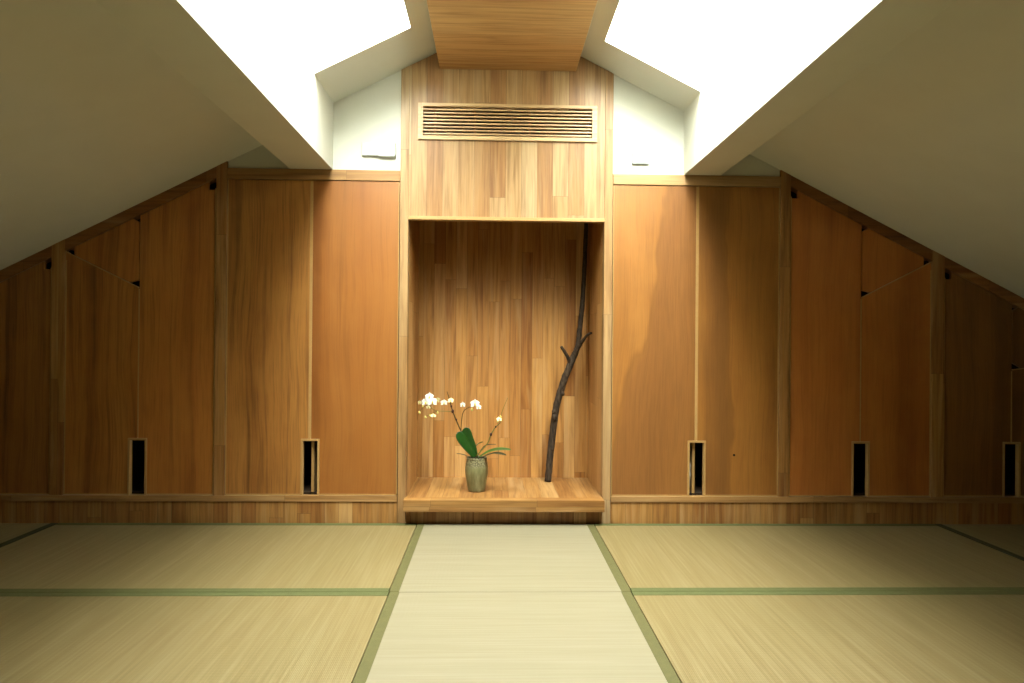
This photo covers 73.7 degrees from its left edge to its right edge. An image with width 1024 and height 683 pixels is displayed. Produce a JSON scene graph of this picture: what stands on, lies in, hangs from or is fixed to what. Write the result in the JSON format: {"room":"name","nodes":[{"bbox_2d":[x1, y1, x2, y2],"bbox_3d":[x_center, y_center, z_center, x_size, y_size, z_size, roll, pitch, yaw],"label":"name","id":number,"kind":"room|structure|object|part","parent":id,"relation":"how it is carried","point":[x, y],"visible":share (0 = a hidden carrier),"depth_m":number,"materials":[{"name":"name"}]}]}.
{"room":"japanese tatami room","nodes":[
{"label":"japanese tatami room","id":0,"kind":"room"},
{"bbox_2d":[228,71,779,175],"bbox_3d":[-0.037,-0.692,3.969,6.800,3.500,0.706,0,0,-2],"label":"wall","id":1,"kind":"structure","parent":0,"point":[641,120],"depth_m":3.63,"materials":[{"name":"white paint"}]},
{"bbox_2d":[0,262,51,493],"bbox_3d":[-2.866,0.165,3.759,0.936,1.250,0.464,0,0,-2],"label":"closet","id":2,"kind":"object","parent":1,"relation":"attached to","point":[25,297],"visible":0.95,"depth_m":3.54,"materials":[{"name":"brown wood"}]},
{"bbox_2d":[49,239,68,494],"bbox_3d":[-2.358,0.132,3.571,0.067,1.326,0.068,0,0,-2],"label":"trim","id":3,"kind":"structure","parent":1,"relation":"attached to","point":[58,271],"depth_m":3.54,"materials":[{"name":"brown wood"}]},
{"bbox_2d":[0,166,216,282],"bbox_3d":[-2.438,-0.443,3.566,1.783,0.959,0.056,0,0,-2],"label":"trim","id":4,"kind":"structure","parent":1,"relation":"attached to","point":[136,211],"depth_m":3.55,"materials":[{"name":"brown wood"}]},
{"bbox_2d":[63,182,215,494],"bbox_3d":[-1.942,-0.039,3.785,0.771,1.675,0.464,0,0,-2],"label":"closet","id":5,"kind":"object","parent":1,"relation":"attached to","point":[140,297],"visible":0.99,"depth_m":3.56,"materials":[{"name":"brown wood"}]},
{"bbox_3d":[-2.135,0.164,3.561,0.373,1.259,0.020,0,0,-2],"label":"door","id":6,"kind":"part","parent":5,"relation":"part of","materials":[{"name":"brown wood"}]},
{"bbox_3d":[-2.109,-0.475,3.563,0.332,0.332,0.020,0,0,-2],"label":"flap door","id":7,"kind":"part","parent":5,"relation":"part of","materials":[{"name":"brown wood"}]},
{"bbox_3d":[-1.950,0.650,3.564,0.098,0.295,0.027,0,0,-2],"label":"slot frame","id":8,"kind":"part","parent":5,"relation":"part of","materials":[{"name":"brown wood"}]},
{"bbox_3d":[-1.747,-0.018,3.572,0.390,1.631,0.020,0,0,-2],"label":"door","id":9,"kind":"part","parent":5,"relation":"part of","materials":[{"name":"brown wood"}]},
{"bbox_2d":[0,494,396,522],"bbox_3d":[-1.972,0.899,3.574,2.737,0.202,0.059,0,0,-2],"label":"baseboard","id":10,"kind":"structure","parent":1,"relation":"attached to","point":[14,508],"depth_m":3.56,"materials":[{"name":"brown wood"}]},
{"bbox_3d":[-1.972,0.815,3.574,2.737,0.032,0.059,0,0,-2],"label":"baseboard rail","id":11,"kind":"part","parent":10,"relation":"part of","materials":[{"name":"brown wood"}]},
{"bbox_2d":[95,0,333,168],"bbox_3d":[-0.975,-1.337,0.989,0.221,0.853,5.204,0,0,-2],"label":"skylight","id":12,"kind":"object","parent":1,"relation":"attached to","point":[253,59],"depth_m":2.53,"materials":[{"name":"white paint"}]},
{"bbox_2d":[213,161,227,494],"bbox_3d":[-1.522,-0.070,3.595,0.055,1.744,0.068,0,0,-2],"label":"trim","id":13,"kind":"structure","parent":1,"relation":"attached to","point":[221,177],"depth_m":3.56,"materials":[{"name":"brown wood"}]},
{"bbox_2d":[225,179,399,494],"bbox_3d":[-1.052,-0.030,3.810,0.897,1.672,0.464,0,0,-2],"label":"closet","id":14,"kind":"object","parent":1,"relation":"attached to","point":[313,267],"visible":0.99,"depth_m":3.58,"materials":[{"name":"orange wood"}]},
{"bbox_3d":[-1.274,-0.023,3.586,0.437,1.648,0.020,0,0,-2],"label":"door","id":15,"kind":"part","parent":14,"relation":"part of","materials":[{"name":"brown wood"}]},
{"bbox_3d":[-1.059,0.658,3.589,0.098,0.295,0.027,0,0,-2],"label":"slot frame","id":16,"kind":"part","parent":14,"relation":"part of","materials":[{"name":"brown wood"}]},
{"bbox_2d":[227,168,399,181],"bbox_3d":[-1.039,-0.875,3.612,0.899,0.056,0.066,0,0,-2],"label":"trim","id":17,"kind":"structure","parent":14,"relation":"on","point":[232,173],"depth_m":3.58,"materials":[{"name":"brown wood"}]},
{"bbox_3d":[-0.825,-0.019,3.598,0.452,1.648,0.020,0,0,-2],"label":"door","id":18,"kind":"part","parent":14,"relation":"part of","materials":[{"name":"orange wood"}]},
{"bbox_2d":[362,142,395,156],"bbox_3d":[-0.700,-1.008,3.587,0.178,0.076,0.022,0,0,-2],"label":"control box","id":19,"kind":"object","parent":1,"relation":"attached to","point":[381,149],"visible":1,"depth_m":3.58,"materials":[{"name":"white plastic"}]},
{"bbox_2d":[427,0,597,71],"bbox_3d":[0.052,-1.475,1.015,0.720,0.070,5.199,0,0,-2],"label":"beam","id":20,"kind":"structure","parent":1,"relation":"attached to","point":[527,35],"depth_m":3.17,"materials":[{"name":"brown wood"}]},
{"bbox_2d":[632,148,648,164],"bbox_3d":[0.684,-0.983,3.629,0.090,0.083,0.017,0,0,-2],"label":"control box","id":21,"kind":"object","parent":1,"relation":"attached to","point":[639,156],"visible":1,"depth_m":3.62,"materials":[{"name":"grey plastic"}]},
{"bbox_3d":[0.684,-0.983,3.623,0.070,0.063,0.005,0,0,-2],"label":"plate","id":22,"kind":"part","parent":21,"relation":"part of","materials":[{"name":"white plastic"}]},
{"bbox_2d":[610,185,779,495],"bbox_3d":[0.973,-0.013,3.867,0.897,1.672,0.464,0,0,-2],"label":"closet","id":23,"kind":"object","parent":1,"relation":"attached to","point":[695,363],"visible":0.98,"depth_m":3.64,"materials":[{"name":"brown wood"}]},
{"bbox_3d":[0.759,-0.005,3.643,0.454,1.648,0.020,0,0,-2],"label":"door","id":24,"kind":"part","parent":23,"relation":"part of","materials":[{"name":"brown wood"}]},
{"bbox_3d":[0.982,0.675,3.647,0.098,0.295,0.027,0,0,-2],"label":"slot frame","id":25,"kind":"part","parent":23,"relation":"part of","materials":[{"name":"brown wood"}]},
{"bbox_2d":[613,174,780,187],"bbox_3d":[0.985,-0.858,3.668,0.899,0.056,0.066,0,0,-2],"label":"trim","id":26,"kind":"structure","parent":23,"relation":"on","point":[618,179],"depth_m":3.64,"materials":[{"name":"brown wood"}]},
{"bbox_3d":[1.208,-0.001,3.655,0.435,1.648,0.020,0,0,-2],"label":"door","id":27,"kind":"part","parent":23,"relation":"part of","materials":[{"name":"brown wood"}]},
{"bbox_2d":[778,170,790,496],"bbox_3d":[1.455,-0.044,3.678,0.055,1.744,0.068,0,0,-2],"label":"trim","id":28,"kind":"structure","parent":1,"relation":"attached to","point":[785,189],"depth_m":3.64,"materials":[{"name":"brown wood"}]},
{"bbox_2d":[610,495,1023,523],"bbox_3d":[1.889,0.933,3.683,2.737,0.202,0.059,0,0,-2],"label":"baseboard","id":29,"kind":"structure","parent":1,"relation":"attached to","point":[691,509],"depth_m":3.65,"materials":[{"name":"brown wood"}]},
{"bbox_3d":[1.890,0.848,3.683,2.737,0.032,0.059,0,0,-2],"label":"baseboard rail","id":30,"kind":"part","parent":29,"relation":"part of","materials":[{"name":"brown wood"}]},
{"bbox_2d":[684,0,957,174],"bbox_3d":[1.090,-1.312,1.046,0.195,0.840,5.204,0,0,-2],"label":"skylight","id":31,"kind":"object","parent":1,"relation":"attached to","point":[765,64],"depth_m":2.56,"materials":[{"name":"white paint"}]},
{"bbox_2d":[789,191,930,496],"bbox_3d":[1.863,-0.006,3.892,0.771,1.675,0.464,0,0,-2],"label":"closet","id":32,"kind":"object","parent":1,"relation":"attached to","point":[860,380],"visible":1,"depth_m":3.66,"materials":[{"name":"brown wood"}]},
{"bbox_3d":[1.678,0.011,3.669,0.386,1.631,0.020,0,0,-2],"label":"door","id":33,"kind":"part","parent":32,"relation":"part of","materials":[{"name":"brown wood"}]},
{"bbox_3d":[1.868,0.683,3.672,0.098,0.295,0.027,0,0,-2],"label":"slot frame","id":34,"kind":"part","parent":32,"relation":"part of","materials":[{"name":"brown wood"}]},
{"bbox_3d":[2.048,-0.435,3.680,0.336,0.346,0.020,0,0,-2],"label":"flap door","id":35,"kind":"part","parent":32,"relation":"part of","materials":[{"name":"brown wood"}]},
{"bbox_3d":[2.063,0.201,3.679,0.377,1.259,0.020,0,0,-2],"label":"door","id":36,"kind":"part","parent":32,"relation":"part of","materials":[{"name":"brown wood"}]},
{"bbox_2d":[791,176,1023,309],"bbox_3d":[2.377,-0.401,3.701,1.783,0.959,0.056,0,0,-2],"label":"trim","id":37,"kind":"structure","parent":1,"relation":"attached to","point":[838,206],"depth_m":3.67,"materials":[{"name":"brown wood"}]},
{"bbox_2d":[930,250,944,496],"bbox_3d":[2.287,0.172,3.701,0.067,1.326,0.068,0,0,-2],"label":"trim","id":38,"kind":"structure","parent":1,"relation":"attached to","point":[938,263],"depth_m":3.67,"materials":[{"name":"brown wood"}]},
{"bbox_2d":[943,272,1023,496],"bbox_3d":[2.783,0.214,3.917,0.936,1.250,0.464,0,0,-2],"label":"closet","id":39,"kind":"object","parent":1,"relation":"attached to","point":[984,335],"visible":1,"depth_m":3.68,"materials":[{"name":"brown wood"}]},
{"bbox_3d":[2.695,0.690,3.695,0.098,0.295,0.027,0,0,-2],"label":"slot frame","id":40,"kind":"part","parent":39,"relation":"part of","materials":[{"name":"brown wood"}]},
{"bbox_3d":[2.976,0.462,3.704,0.555,0.752,0.020,0,0,-2],"label":"door","id":41,"kind":"part","parent":39,"relation":"part of","materials":[{"name":"brown wood"}]},
{"bbox_3d":[2.960,-0.018,3.705,0.514,0.327,0.020,0,0,-2],"label":"flap door","id":42,"kind":"part","parent":39,"relation":"part of","materials":[{"name":"brown wood"}]},
{"bbox_2d":[0,0,1023,297],"bbox_3d":[0.040,-1.092,1.345,6.800,2.269,5.860,0,0,-2],"label":"ceiling","id":43,"kind":"structure","parent":0,"point":[925,142],"depth_m":2.95,"materials":[{"name":"white paint"}]},
{"bbox_3d":[0.021,1.059,1.338,6.800,0.105,6.060,0,0,-2],"label":"floor","id":44,"kind":"structure","parent":0,"visible":0},
{"bbox_2d":[0,523,57,547],"bbox_3d":[-2.812,0.959,3.024,0.961,0.055,0.985,0,0,-2],"label":"mat","id":45,"kind":"object","parent":44,"relation":"on","point":[9,532],"visible":0.45,"depth_m":3.39,"materials":[{"name":"beige wicker"}]},
{"bbox_2d":[0,592,388,682],"bbox_3d":[-1.377,0.969,2.060,1.848,0.055,1.017,0,0,-2],"label":"mat","id":46,"kind":"object","parent":44,"relation":"on","point":[46,637],"visible":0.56,"depth_m":2.19,"materials":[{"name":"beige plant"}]},
{"bbox_2d":[0,523,416,592],"bbox_3d":[-1.406,0.971,3.063,1.845,0.055,0.985,0,0,-2],"label":"mat","id":47,"kind":"object","parent":44,"relation":"on","point":[60,557],"visible":0.72,"depth_m":3.00,"materials":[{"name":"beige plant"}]},
{"bbox_2d":[397,53,613,523],"bbox_3d":[-0.038,-0.267,3.849,1.122,2.559,0.625,0,0,-2],"label":"display alcove","id":48,"kind":"object","parent":44,"relation":"on","point":[492,232],"visible":0.82,"depth_m":3.96,"materials":[{"name":"brown wood"}]},
{"bbox_3d":[-0.568,0.003,3.886,0.020,1.700,0.480,0,0,-2],"label":"panel","id":49,"kind":"part","parent":48,"relation":"part of","materials":[{"name":"brown wood"}]},
{"bbox_2d":[418,392,510,492],"bbox_3d":[-0.259,0.547,3.760,0.514,0.547,0.211,0,0,-2],"label":"potted orchid","id":50,"kind":"object","parent":48,"relation":"on","point":[476,467],"visible":1,"depth_m":3.71,"materials":[{"name":"green plant"}]},
{"bbox_3d":[-0.464,0.322,3.674,0.050,0.042,0.005,0,5,18],"label":"flower","id":51,"kind":"part","parent":50,"relation":"part of","materials":[{"name":"white plant"}]},
{"bbox_3d":[-0.445,0.294,3.685,0.048,0.040,0.005,0,0,-2],"label":"flower","id":52,"kind":"part","parent":50,"relation":"part of","materials":[{"name":"white plant"}]},
{"bbox_3d":[-0.428,0.318,3.672,0.052,0.044,0.005,1,0,-14],"label":"flower","id":53,"kind":"part","parent":50,"relation":"part of","materials":[{"name":"white plant"}]},
{"bbox_3d":[-0.284,0.454,3.746,0.152,0.362,0.011,1,0,-8],"label":"flower stem","id":54,"kind":"part","parent":50,"relation":"part of","materials":[{"name":"brown plant"}]},
{"bbox_3d":[-0.200,0.332,3.692,0.052,0.044,0.005,1,5,-12],"label":"flower","id":55,"kind":"part","parent":50,"relation":"part of","materials":[{"name":"white plant"}]},
{"bbox_3d":[-0.111,0.471,3.757,0.176,0.327,0.007,0,0,-2],"label":"flower stem","id":56,"kind":"part","parent":50,"relation":"part of","materials":[{"name":"plant"}]},
{"bbox_3d":[-0.049,0.009,4.150,1.074,1.700,0.020,0,0,-2],"label":"panel","id":57,"kind":"part","parent":48,"relation":"part of","materials":[{"name":"brown wood"}]},
{"bbox_3d":[-0.024,-1.101,3.625,1.034,0.892,0.038,0,0,-2],"label":"header panel","id":58,"kind":"part","parent":48,"relation":"part of","materials":[{"name":"brown wood"}]},
{"bbox_2d":[418,103,596,141],"bbox_3d":[-0.025,-1.153,3.704,0.943,0.190,0.220,0,0,-2],"label":"air vent","id":59,"kind":"object","parent":48,"relation":"attached to","point":[433,123],"visible":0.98,"depth_m":3.61,"materials":[{"name":"brown wood"}]},
{"bbox_2d":[545,223,591,481],"bbox_3d":[0.328,0.025,4.007,0.259,1.599,0.209,0,0,-2],"label":"branch","id":60,"kind":"object","parent":48,"relation":"on","point":[571,360],"visible":0.98,"depth_m":4.01,"materials":[{"name":"brown plant"}]},
{"bbox_3d":[0.485,0.013,3.915,0.020,1.700,0.480,0,0,-2],"label":"panel","id":61,"kind":"part","parent":48,"relation":"part of","materials":[{"name":"brown wood"}]},
{"bbox_2d":[389,523,630,592],"bbox_3d":[-0.019,0.983,3.102,0.925,0.055,0.985,0,0,-2],"label":"mat","id":62,"kind":"object","parent":44,"relation":"on","point":[437,557],"visible":0.78,"depth_m":2.98,"materials":[{"name":"beige wicker"}]},
{"bbox_2d":[352,592,680,682],"bbox_3d":[0.009,0.981,2.099,0.919,0.055,1.017,0,0,-2],"label":"mat","id":63,"kind":"object","parent":44,"relation":"on","point":[417,637],"visible":1,"depth_m":2.18,"materials":[{"name":"beige wicker"}]},
{"bbox_2d":[594,524,1023,591],"bbox_3d":[1.360,0.995,3.141,1.828,0.055,0.985,0,0,-2],"label":"mat","id":64,"kind":"object","parent":44,"relation":"on","point":[649,557],"visible":0.69,"depth_m":3.04,"materials":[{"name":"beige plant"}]},
{"bbox_2d":[631,591,1023,682],"bbox_3d":[1.387,0.993,2.137,1.831,0.055,1.017,0,0,-2],"label":"mat","id":65,"kind":"object","parent":44,"relation":"on","point":[705,636],"visible":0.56,"depth_m":2.24,"materials":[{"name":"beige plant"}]},
{"bbox_2d":[935,524,1023,560],"bbox_3d":[2.754,1.007,3.180,0.955,0.055,0.985,0,0,-2],"label":"mat","id":66,"kind":"object","parent":44,"relation":"on","point":[1008,539],"visible":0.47,"depth_m":3.46,"materials":[{"name":"beige wicker"}]}
]}

